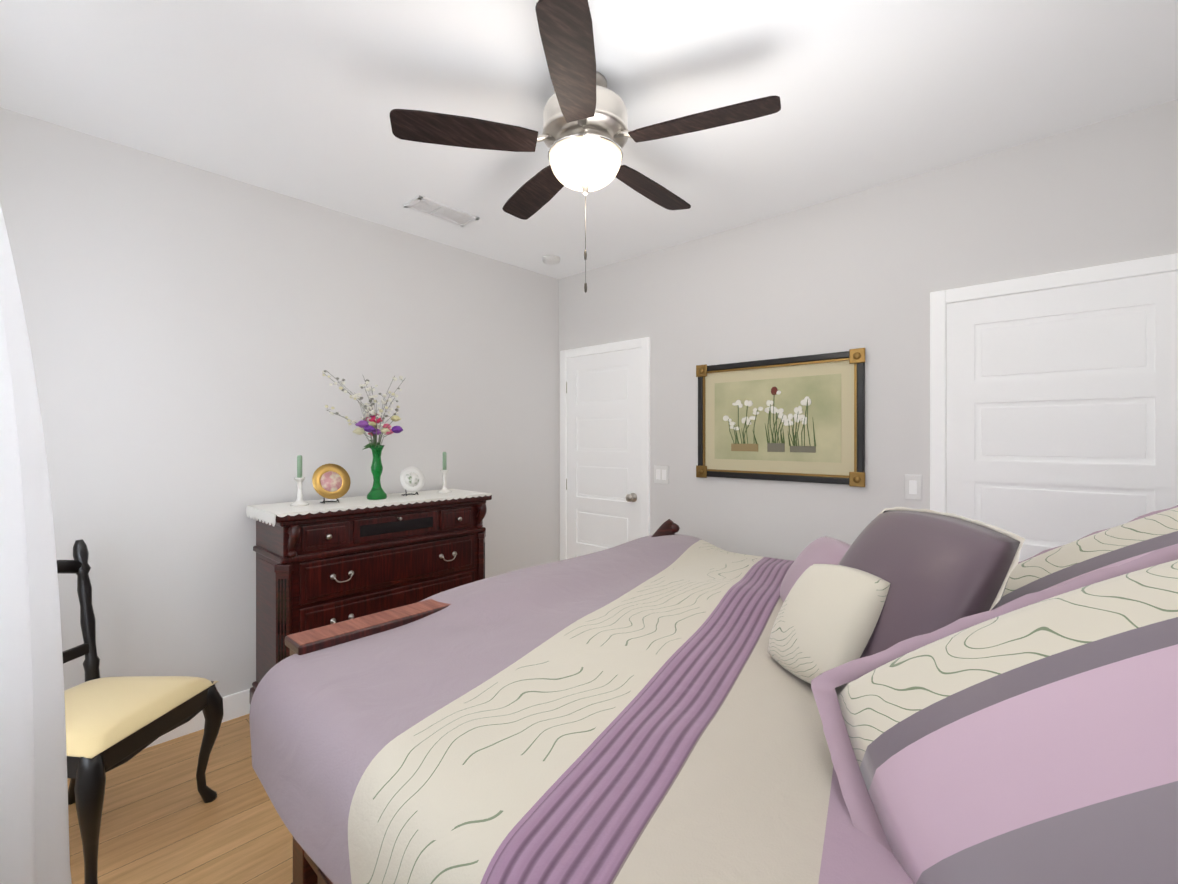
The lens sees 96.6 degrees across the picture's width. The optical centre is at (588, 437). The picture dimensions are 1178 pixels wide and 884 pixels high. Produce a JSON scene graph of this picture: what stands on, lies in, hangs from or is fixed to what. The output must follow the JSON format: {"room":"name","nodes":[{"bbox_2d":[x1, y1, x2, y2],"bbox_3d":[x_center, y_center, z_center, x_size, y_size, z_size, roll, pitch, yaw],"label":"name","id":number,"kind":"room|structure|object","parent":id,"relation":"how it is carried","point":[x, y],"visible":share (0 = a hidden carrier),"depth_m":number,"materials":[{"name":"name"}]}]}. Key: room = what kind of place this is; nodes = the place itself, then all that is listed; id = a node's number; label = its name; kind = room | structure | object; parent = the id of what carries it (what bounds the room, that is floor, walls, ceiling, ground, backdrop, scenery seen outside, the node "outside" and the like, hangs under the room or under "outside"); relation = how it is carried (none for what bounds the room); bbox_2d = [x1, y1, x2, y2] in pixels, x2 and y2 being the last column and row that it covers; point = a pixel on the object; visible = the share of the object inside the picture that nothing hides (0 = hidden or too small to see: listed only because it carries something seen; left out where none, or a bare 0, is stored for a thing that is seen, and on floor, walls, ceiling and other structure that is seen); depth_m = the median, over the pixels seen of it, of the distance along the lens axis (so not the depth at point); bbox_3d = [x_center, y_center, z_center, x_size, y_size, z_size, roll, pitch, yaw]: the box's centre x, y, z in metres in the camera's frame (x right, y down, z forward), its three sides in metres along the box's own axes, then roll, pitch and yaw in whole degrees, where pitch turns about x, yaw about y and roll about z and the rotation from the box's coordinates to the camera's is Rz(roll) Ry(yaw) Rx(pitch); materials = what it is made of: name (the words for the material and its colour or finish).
{"room":"bedroom","nodes":[
{"label":"bedroom","id":0,"kind":"room"},
{"bbox_2d":[67,714,292,883],"bbox_3d":[-0.003,1.420,1.775,3.820,0.100,3.440,0,0,43],"label":"floor","id":1,"kind":"structure","parent":0,"point":[162,822],"depth_m":1.86,"materials":[{"name":"brown wood"}]},
{"bbox_2d":[57,539,223,883],"bbox_3d":[-1.661,0.880,1.782,0.708,0.991,0.694,0,0,43],"label":"chair","id":2,"kind":"object","parent":1,"relation":"on","point":[112,722],"visible":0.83,"depth_m":1.77,"materials":[{"name":"black"}]},
{"bbox_2d":[246,489,491,704],"bbox_3d":[-1.124,0.852,2.853,0.470,1.036,1.167,0,0,43],"label":"dresser","id":3,"kind":"object","parent":1,"relation":"on","point":[318,564],"visible":0.62,"depth_m":2.59,"materials":[{"name":"brown wood"}]},
{"bbox_2d":[290,454,308,505],"bbox_3d":[-1.421,0.207,2.580,0.082,0.253,0.082,0,0,43],"label":"candlestick","id":4,"kind":"object","parent":3,"relation":"on","point":[299,479],"visible":1,"depth_m":2.57,"materials":[{"name":"white ceramic"}]},
{"bbox_2d":[312,463,350,503],"bbox_3d":[-1.306,0.232,2.651,0.099,0.200,0.184,0,0,43],"label":"plate stand","id":5,"kind":"object","parent":3,"relation":"on","point":[331,481],"visible":0.98,"depth_m":2.64,"materials":[{"name":"gold metal"}]},
{"bbox_2d":[322,370,404,499],"bbox_3d":[-1.176,-0.007,2.796,0.271,0.681,0.430,0,0,43],"label":"vase","id":6,"kind":"object","parent":3,"relation":"on","point":[372,427],"visible":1,"depth_m":2.83,"materials":[{"name":"green glass"}]},
{"bbox_2d":[400,466,424,495],"bbox_3d":[-1.020,0.249,2.999,0.089,0.167,0.150,0,0,43],"label":"decorative plate","id":7,"kind":"object","parent":3,"relation":"on","point":[412,478],"visible":1,"depth_m":2.99,"materials":[{"name":"white ceramic"}]},
{"bbox_2d":[438,451,450,492],"bbox_3d":[-0.874,0.206,3.177,0.082,0.253,0.082,0,0,43],"label":"candlestick","id":8,"kind":"object","parent":3,"relation":"on","point":[444,471],"visible":1,"depth_m":3.17,"materials":[{"name":"white ceramic"}]},
{"bbox_2d":[249,505,1177,883],"bbox_3d":[0.564,0.715,1.553,2.394,1.311,2.267,0,0,43],"label":"bed","id":9,"kind":"object","parent":1,"relation":"on","point":[899,695],"visible":1,"depth_m":0.96,"materials":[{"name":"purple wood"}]},
{"bbox_2d":[249,534,913,883],"bbox_3d":[0.522,0.810,1.592,2.282,0.557,2.271,0,0,43],"label":"comforter","id":10,"kind":"object","parent":9,"relation":"on","point":[637,711],"depth_m":1.07,"materials":[{"name":"purple fabric"}]},
{"bbox_2d":[0,107,558,748],"bbox_3d":[-1.368,0.055,3.027,0.114,2.630,3.440,0,0,43],"label":"wall","id":11,"kind":"structure","parent":0,"point":[192,333],"depth_m":2.53,"materials":[{"name":"white paint"}]},
{"bbox_2d":[0,0,1177,278],"bbox_3d":[-0.003,-1.310,1.774,3.820,0.100,3.440,0,0,43],"label":"ceiling","id":12,"kind":"structure","parent":0,"point":[298,98],"depth_m":1.90,"materials":[{"name":"white paint"}]},
{"bbox_2d":[403,195,479,226],"bbox_3d":[-0.817,-1.254,2.928,0.170,0.012,0.380,0,0,43],"label":"ceiling vent","id":13,"kind":"object","parent":12,"relation":"in","point":[433,208],"visible":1,"depth_m":2.91,"materials":[{"name":"white metal"}]},
{"bbox_2d":[542,255,559,264],"bbox_3d":[-0.265,-1.243,3.693,0.128,0.035,0.128,0,0,43],"label":"smoke detector","id":14,"kind":"object","parent":12,"relation":"attached to","point":[551,259],"visible":1,"depth_m":3.65,"materials":[{"name":"white plastic"}]},
{"bbox_2d":[390,0,780,292],"bbox_3d":[0.015,-0.890,1.911,1.269,0.740,1.220,0,0,43],"label":"ceiling fan","id":15,"kind":"object","parent":12,"relation":"hanging from","point":[585,135],"visible":1,"depth_m":1.76,"materials":[{"name":"brown wood"}]},
{"bbox_2d":[559,99,1177,561],"bbox_3d":[1.100,0.055,2.976,3.820,2.630,0.178,0,0,43],"label":"wall","id":16,"kind":"structure","parent":0,"point":[1007,319],"depth_m":2.47,"materials":[{"name":"white paint"}]},
{"bbox_2d":[696,348,864,486],"bbox_3d":[1.041,-0.100,2.987,0.975,0.705,0.040,0,0,43],"label":"picture frame","id":17,"kind":"object","parent":16,"relation":"attached to","point":[798,419],"visible":1,"depth_m":2.94,"materials":[{"name":"black"}]},
{"bbox_3d":[-1.120,0.056,0.557,3.620,2.630,0.135,0,0,43],"label":"wall","id":18,"kind":"structure","parent":0,"visible":0},
{"bbox_2d":[0,204,71,883],"bbox_3d":[-1.353,0.236,1.102,1.790,2.190,0.424,0,0,43],"label":"curtain","id":19,"kind":"object","parent":18,"relation":"attached to","point":[34,832],"visible":1,"depth_m":1.30,"materials":[{"name":"white fabric"}]}
]}

